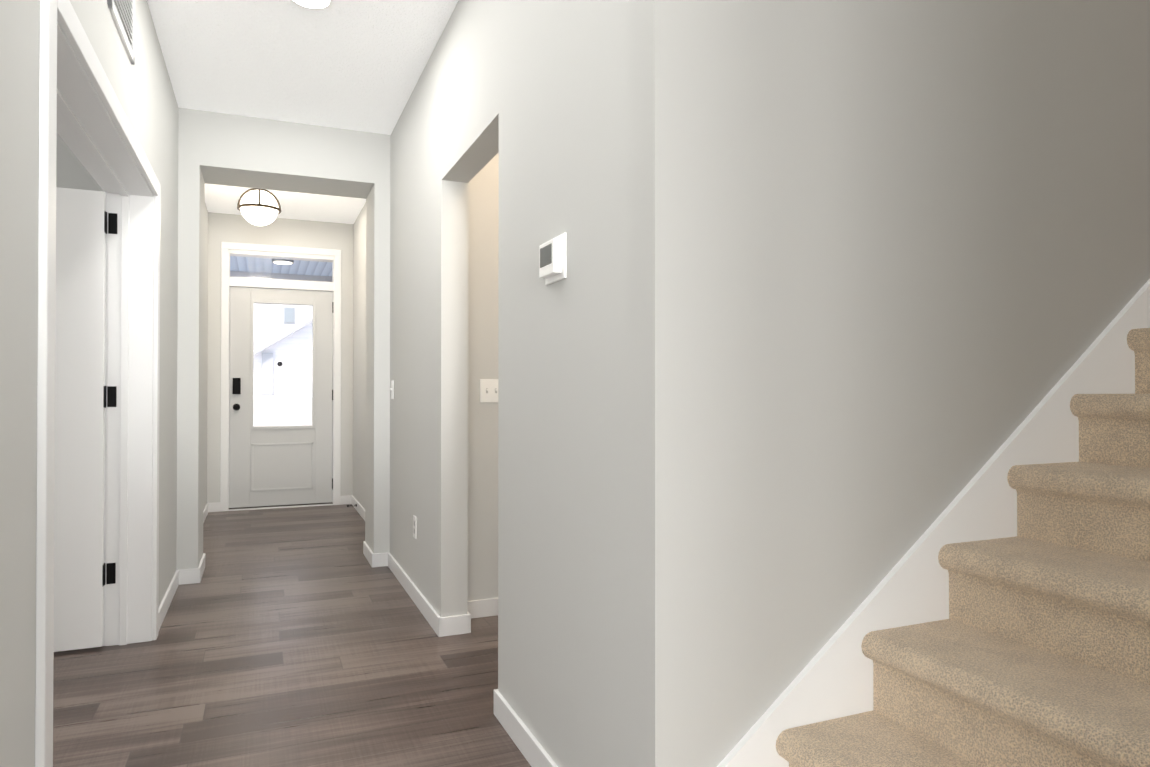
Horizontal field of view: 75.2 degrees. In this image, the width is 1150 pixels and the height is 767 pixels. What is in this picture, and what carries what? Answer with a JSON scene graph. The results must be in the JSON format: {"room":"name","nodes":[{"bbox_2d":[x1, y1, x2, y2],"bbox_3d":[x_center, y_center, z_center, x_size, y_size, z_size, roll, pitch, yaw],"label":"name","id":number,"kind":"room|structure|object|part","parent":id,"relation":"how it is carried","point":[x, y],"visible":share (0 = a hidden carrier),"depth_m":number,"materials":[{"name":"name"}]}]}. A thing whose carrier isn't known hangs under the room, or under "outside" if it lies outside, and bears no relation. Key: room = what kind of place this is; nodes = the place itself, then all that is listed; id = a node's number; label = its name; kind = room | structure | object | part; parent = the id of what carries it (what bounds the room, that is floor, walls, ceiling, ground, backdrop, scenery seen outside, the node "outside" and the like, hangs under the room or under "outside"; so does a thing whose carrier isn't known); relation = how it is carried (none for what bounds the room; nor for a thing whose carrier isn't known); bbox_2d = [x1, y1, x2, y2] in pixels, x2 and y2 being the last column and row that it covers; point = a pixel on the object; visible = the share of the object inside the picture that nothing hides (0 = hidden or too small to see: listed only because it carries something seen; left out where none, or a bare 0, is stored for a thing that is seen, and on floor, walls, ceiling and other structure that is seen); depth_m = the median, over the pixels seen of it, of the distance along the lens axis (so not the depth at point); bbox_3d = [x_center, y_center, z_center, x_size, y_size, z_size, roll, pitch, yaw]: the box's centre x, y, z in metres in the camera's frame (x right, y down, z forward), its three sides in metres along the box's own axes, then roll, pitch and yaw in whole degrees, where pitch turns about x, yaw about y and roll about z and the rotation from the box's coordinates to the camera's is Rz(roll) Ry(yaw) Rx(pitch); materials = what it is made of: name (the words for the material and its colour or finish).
{"room":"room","nodes":[
{"label":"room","id":0,"kind":"room"},
{"bbox_2d":[56,133,102,190],"bbox_3d":[-3.517,-0.226,3.397,2.615,2.740,0.115,0,-1,-23],"label":"wall","id":1,"kind":"structure","parent":0,"point":[72,172],"depth_m":3.75,"materials":[{"name":"grey paint"}]},
{"bbox_2d":[0,0,207,766],"bbox_3d":[-1.975,-0.227,3.330,0.175,2.740,7.500,0,-1,-23],"label":"wall","id":2,"kind":"structure","parent":0,"point":[144,91],"depth_m":1.56,"materials":[{"name":"grey paint"}]},
{"bbox_2d":[54,187,116,651],"bbox_3d":[-2.427,0.149,3.071,0.928,1.959,0.041,0,-1,-23],"label":"hall door","id":3,"kind":"structure","parent":2,"relation":"in","point":[79,431],"depth_m":3.18,"materials":[{"name":"white wood"}]},
{"bbox_3d":[-2.023,0.064,3.241,0.052,1.621,0.040,0,-1,-23],"label":"far hall door hinges","id":4,"kind":"part","parent":3,"relation":"part of","materials":[{"name":"black metal"}]},
{"bbox_2d":[35,0,160,766],"bbox_3d":[-1.615,0.109,2.467,0.211,2.053,1.935,0,-1,-23],"label":"door frame","id":5,"kind":"structure","parent":2,"relation":"attached to","point":[87,128],"depth_m":3.25,"materials":[{"name":"white wood"}]},
{"bbox_2d":[107,0,134,64],"bbox_3d":[-1.541,-1.354,2.541,0.012,0.350,0.470,0,-1,-23],"label":"air vent","id":6,"kind":"object","parent":2,"relation":"in","point":[122,13],"visible":1,"depth_m":2.61,"materials":[{"name":"white metal"}]},
{"bbox_2d":[158,569,181,631],"bbox_3d":[-2.088,1.105,3.833,0.013,0.085,0.965,0,-1,-23],"label":"baseboard","id":7,"kind":"structure","parent":2,"relation":"attached to","point":[177,578],"depth_m":3.84,"materials":[{"name":"white wood"}]},
{"bbox_2d":[182,502,213,570],"bbox_3d":[-2.890,1.121,5.739,0.030,0.085,2.330,0,-1,-23],"label":"baseboard","id":8,"kind":"structure","parent":2,"relation":"attached to","point":[209,507],"depth_m":6.66,"materials":[{"name":"white wood"}]},
{"bbox_2d":[207,212,352,502],"bbox_3d":[-2.276,-0.193,7.351,8.200,2.740,0.150,0,-1,-23],"label":"wall","id":9,"kind":"structure","parent":0,"point":[233,228],"depth_m":7.04,"materials":[{"name":"grey paint"}]},
{"bbox_2d":[220,242,340,511],"bbox_3d":[-2.792,-0.062,7.125,1.055,2.475,0.166,0,-1,-23],"label":"door frame","id":10,"kind":"structure","parent":9,"relation":"attached to","point":[227,246],"depth_m":7.05,"materials":[{"name":"white wood"}]},
{"bbox_2d":[229,287,332,507],"bbox_3d":[-2.766,0.129,7.073,0.918,2.048,0.136,0,-1,-23],"label":"front door","id":11,"kind":"structure","parent":9,"relation":"in","point":[278,465],"depth_m":7.06,"materials":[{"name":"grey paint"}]},
{"bbox_3d":[-2.744,0.116,7.053,0.893,1.816,0.083,0,-1,-23],"label":"front door hardware","id":12,"kind":"part","parent":11,"relation":"part of","materials":[{"name":"beige wood"}]},
{"bbox_3d":[-2.775,-0.175,7.107,0.522,1.160,0.006,0,-1,-23],"label":"glass","id":13,"kind":"part","parent":11,"relation":"part of","materials":[{"name":"clear glass"}]},
{"bbox_2d":[229,502,332,510],"bbox_3d":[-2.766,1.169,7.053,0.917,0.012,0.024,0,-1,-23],"label":"sill","id":14,"kind":"structure","parent":9,"relation":"attached to","point":[279,507],"depth_m":7.04,"materials":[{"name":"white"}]},
{"bbox_2d":[232,256,329,279],"bbox_3d":[-2.794,-1.092,7.140,0.885,0.215,0.006,0,-1,-23],"label":"window","id":15,"kind":"structure","parent":9,"relation":"in","point":[278,270],"depth_m":7.14,"materials":[{"name":"clear glass"}]},
{"bbox_2d":[176,108,389,569],"bbox_3d":[-1.804,-0.215,4.714,1.560,2.740,0.420,0,-1,-23],"label":"wall","id":16,"kind":"structure","parent":0,"point":[216,148],"depth_m":4.55,"materials":[{"name":"grey paint"}]},
{"bbox_2d":[194,553,204,582],"bbox_3d":[-2.255,1.111,4.514,0.013,0.085,0.446,0,-1,-23],"label":"baseboard","id":17,"kind":"structure","parent":16,"relation":"attached to","point":[198,572],"depth_m":4.33,"materials":[{"name":"white wood"}]},
{"bbox_2d":[363,541,377,567],"bbox_3d":[-1.354,1.114,4.891,0.013,0.085,0.446,0,-1,-23],"label":"baseboard","id":18,"kind":"structure","parent":16,"relation":"attached to","point":[372,558],"depth_m":4.74,"materials":[{"name":"white wood"}]},
{"bbox_2d":[53,504,530,766],"bbox_3d":[-0.082,1.173,2.106,8.200,0.080,11.500,0,-1,-23],"label":"floor","id":19,"kind":"structure","parent":0,"point":[299,637],"depth_m":2.94,"materials":[{"name":"brown wood"}]},
{"bbox_2d":[776,328,1149,766],"bbox_3d":[2.130,-0.158,1.812,3.738,2.576,0.991,0,-1,-23],"label":"stairs","id":20,"kind":"structure","parent":19,"relation":"on","point":[1033,650],"depth_m":1.60,"materials":[{"name":"beige carpet"}]},
{"bbox_2d":[147,0,457,223],"bbox_3d":[-1.911,-1.663,1.363,4.232,0.100,11.500,0,-1,-23],"label":"ceiling","id":21,"kind":"structure","parent":0,"point":[358,65],"depth_m":3.70,"materials":[{"name":"white paint"}]},
{"bbox_2d":[237,188,281,225],"bbox_3d":[-2.431,-1.397,5.752,0.320,0.360,0.320,0,-1,-23],"label":"light","id":22,"kind":"object","parent":21,"relation":"attached to","point":[257,207],"visible":0.94,"depth_m":5.67,"materials":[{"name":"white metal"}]},
{"bbox_2d":[290,0,333,9],"bbox_3d":[-1.089,-1.590,3.074,0.184,0.018,0.184,0,-1,-23],"label":"led ceiling light","id":23,"kind":"object","parent":21,"relation":"attached to","point":[315,3],"depth_m":3.12,"materials":[{"name":"white plastic"}]},
{"bbox_2d":[353,202,365,508],"bbox_3d":[-1.670,-0.202,6.261,0.115,2.740,2.330,0,-1,-23],"label":"wall","id":24,"kind":"structure","parent":0,"point":[359,317],"depth_m":6.83,"materials":[{"name":"grey paint"}]},
{"bbox_2d":[350,495,364,520],"bbox_3d":[-1.729,1.125,6.225,0.013,0.085,2.330,0,-1,-23],"label":"baseboard","id":25,"kind":"structure","parent":24,"relation":"attached to","point":[353,501],"depth_m":6.80,"materials":[{"name":"white wood"}]},
{"bbox_2d":[468,152,498,600],"bbox_3d":[0.179,-0.221,4.014,1.683,2.740,0.115,0,-1,-23],"label":"wall","id":26,"kind":"structure","parent":0,"point":[483,224],"depth_m":3.67,"materials":[{"name":"grey paint"}]},
{"bbox_2d":[450,598,497,626],"bbox_3d":[0.151,1.106,3.922,1.568,0.085,0.013,0,-1,-23],"label":"baseboard","id":27,"kind":"structure","parent":26,"relation":"attached to","point":[482,607],"depth_m":3.65,"materials":[{"name":"white wood"}]},
{"bbox_2d":[480,379,497,402],"bbox_3d":[-0.412,0.036,3.693,0.116,0.115,0.016,0,-1,-23],"label":"light switch","id":28,"kind":"object","parent":26,"relation":"attached to","point":[488,390],"visible":0.92,"depth_m":3.69,"materials":[{"name":"white plastic"}]},
{"bbox_2d":[390,0,629,766],"bbox_3d":[-0.470,-0.228,3.227,0.124,2.740,3.355,0,-1,-23],"label":"wall","id":29,"kind":"structure","parent":0,"point":[535,94],"depth_m":2.24,"materials":[{"name":"grey paint"}]},
{"bbox_2d":[390,381,393,398],"bbox_3d":[-1.141,0.039,4.643,0.016,0.115,0.070,0,-1,-23],"label":"light switch","id":30,"kind":"object","parent":29,"relation":"attached to","point":[392,389],"visible":0.96,"depth_m":4.62,"materials":[{"name":"white plastic"}]},
{"bbox_2d":[378,552,449,636],"bbox_3d":[-0.897,1.107,4.052,0.060,0.085,1.483,0,-1,-23],"label":"baseboard","id":31,"kind":"structure","parent":29,"relation":"attached to","point":[441,625],"depth_m":3.82,"materials":[{"name":"white wood"}]},
{"bbox_2d":[413,515,416,538],"bbox_3d":[-0.847,0.758,3.947,0.007,0.115,0.070,0,-1,-23],"label":"outlet","id":32,"kind":"object","parent":29,"relation":"attached to","point":[414,526],"visible":1,"depth_m":3.93,"materials":[{"name":"white plastic"}]},
{"bbox_2d":[494,689,557,766],"bbox_3d":[-0.044,1.090,2.052,0.035,0.085,1.136,0,-1,-23],"label":"baseboard","id":33,"kind":"structure","parent":29,"relation":"attached to","point":[528,745],"depth_m":2.30,"materials":[{"name":"white wood"}]},
{"bbox_2d":[539,232,565,284],"bbox_3d":[-0.065,-0.343,2.061,0.031,0.124,0.150,0,-1,-23],"label":"thermostat","id":34,"kind":"object","parent":29,"relation":"attached to","point":[552,260],"visible":1,"depth_m":2.02,"materials":[{"name":"white plastic"}]},
{"bbox_2d":[629,0,1149,766],"bbox_3d":[2.030,-0.235,2.394,4.092,2.740,0.115,0,-1,-23],"label":"wall","id":35,"kind":"structure","parent":0,"point":[889,268],"depth_m":1.73,"materials":[{"name":"grey paint"}]},
{"bbox_2d":[717,279,1149,766],"bbox_3d":[1.913,-0.396,2.274,3.782,3.059,0.018,0,-1,-23],"label":"skirt","id":36,"kind":"object","parent":35,"relation":"attached to","point":[833,679],"depth_m":1.83,"materials":[{"name":"white wood"}]},
{"label":"outside","id":37,"kind":"structure","parent":0,"visible":0},
{"bbox_3d":[-8.420,1.512,22.247,30.000,0.180,32.100,0,-1,-23],"label":"snow","id":38,"kind":"object","parent":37,"visible":0},
{"bbox_2d":[253,303,311,395],"bbox_3d":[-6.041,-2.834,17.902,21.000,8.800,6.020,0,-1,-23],"label":"wall","id":39,"kind":"structure","parent":38,"relation":"on","point":[266,324],"depth_m":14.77,"materials":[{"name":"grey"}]},
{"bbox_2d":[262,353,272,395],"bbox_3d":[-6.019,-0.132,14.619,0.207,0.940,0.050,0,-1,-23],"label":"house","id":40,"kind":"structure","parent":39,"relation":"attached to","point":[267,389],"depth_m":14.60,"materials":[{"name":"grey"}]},
{"bbox_2d":[254,320,311,354],"bbox_3d":[-5.346,-1.165,14.818,2.226,1.430,0.220,0,-1,-23],"label":"roofline","id":41,"kind":"object","parent":39,"relation":"attached to","point":[282,337],"depth_m":14.56,"materials":[{"name":"grey"}]},
{"bbox_2d":[285,308,293,321],"bbox_3d":[-5.658,-1.351,14.792,0.170,0.280,0.030,0,-1,-23],"label":"house window","id":42,"kind":"structure","parent":39,"relation":"attached to","point":[289,315],"depth_m":14.78,"materials":[{"name":"grey"}]},
{"bbox_2d":[253,396,311,425],"bbox_3d":[-4.553,0.785,13.030,18.000,1.120,3.900,0,-1,-23],"label":"snowbank","id":43,"kind":"object","parent":38,"relation":"on","point":[281,409],"depth_m":11.03,"materials":[{"name":"white snow"}]},
{"bbox_3d":[-3.822,1.246,7.857,2.550,0.110,2.000,0,-1,-23],"label":"porch","id":44,"kind":"object","parent":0,"visible":0},
{"bbox_2d":[230,271,331,281],"bbox_3d":[-4.174,-0.002,8.707,2.550,2.620,0.180,0,-1,-23],"label":"beam","id":45,"kind":"structure","parent":44,"relation":"on","point":[279,276],"depth_m":8.89,"materials":[{"name":"white wood"}]},
{"bbox_2d":[230,256,331,275],"bbox_3d":[-3.822,-1.379,7.879,2.550,0.120,2.000,0,-1,-23],"label":"porch ceiling","id":46,"kind":"structure","parent":45,"relation":"on","point":[300,267],"depth_m":8.39,"materials":[{"name":"wood"}]},
{"bbox_2d":[272,259,293,264],"bbox_3d":[-3.113,-1.300,7.959,0.220,0.035,0.220,0,-1,-23],"label":"recessed light","id":47,"kind":"object","parent":46,"relation":"in","point":[279,261],"depth_m":7.91,"materials":[{"name":"grey"}]}
]}

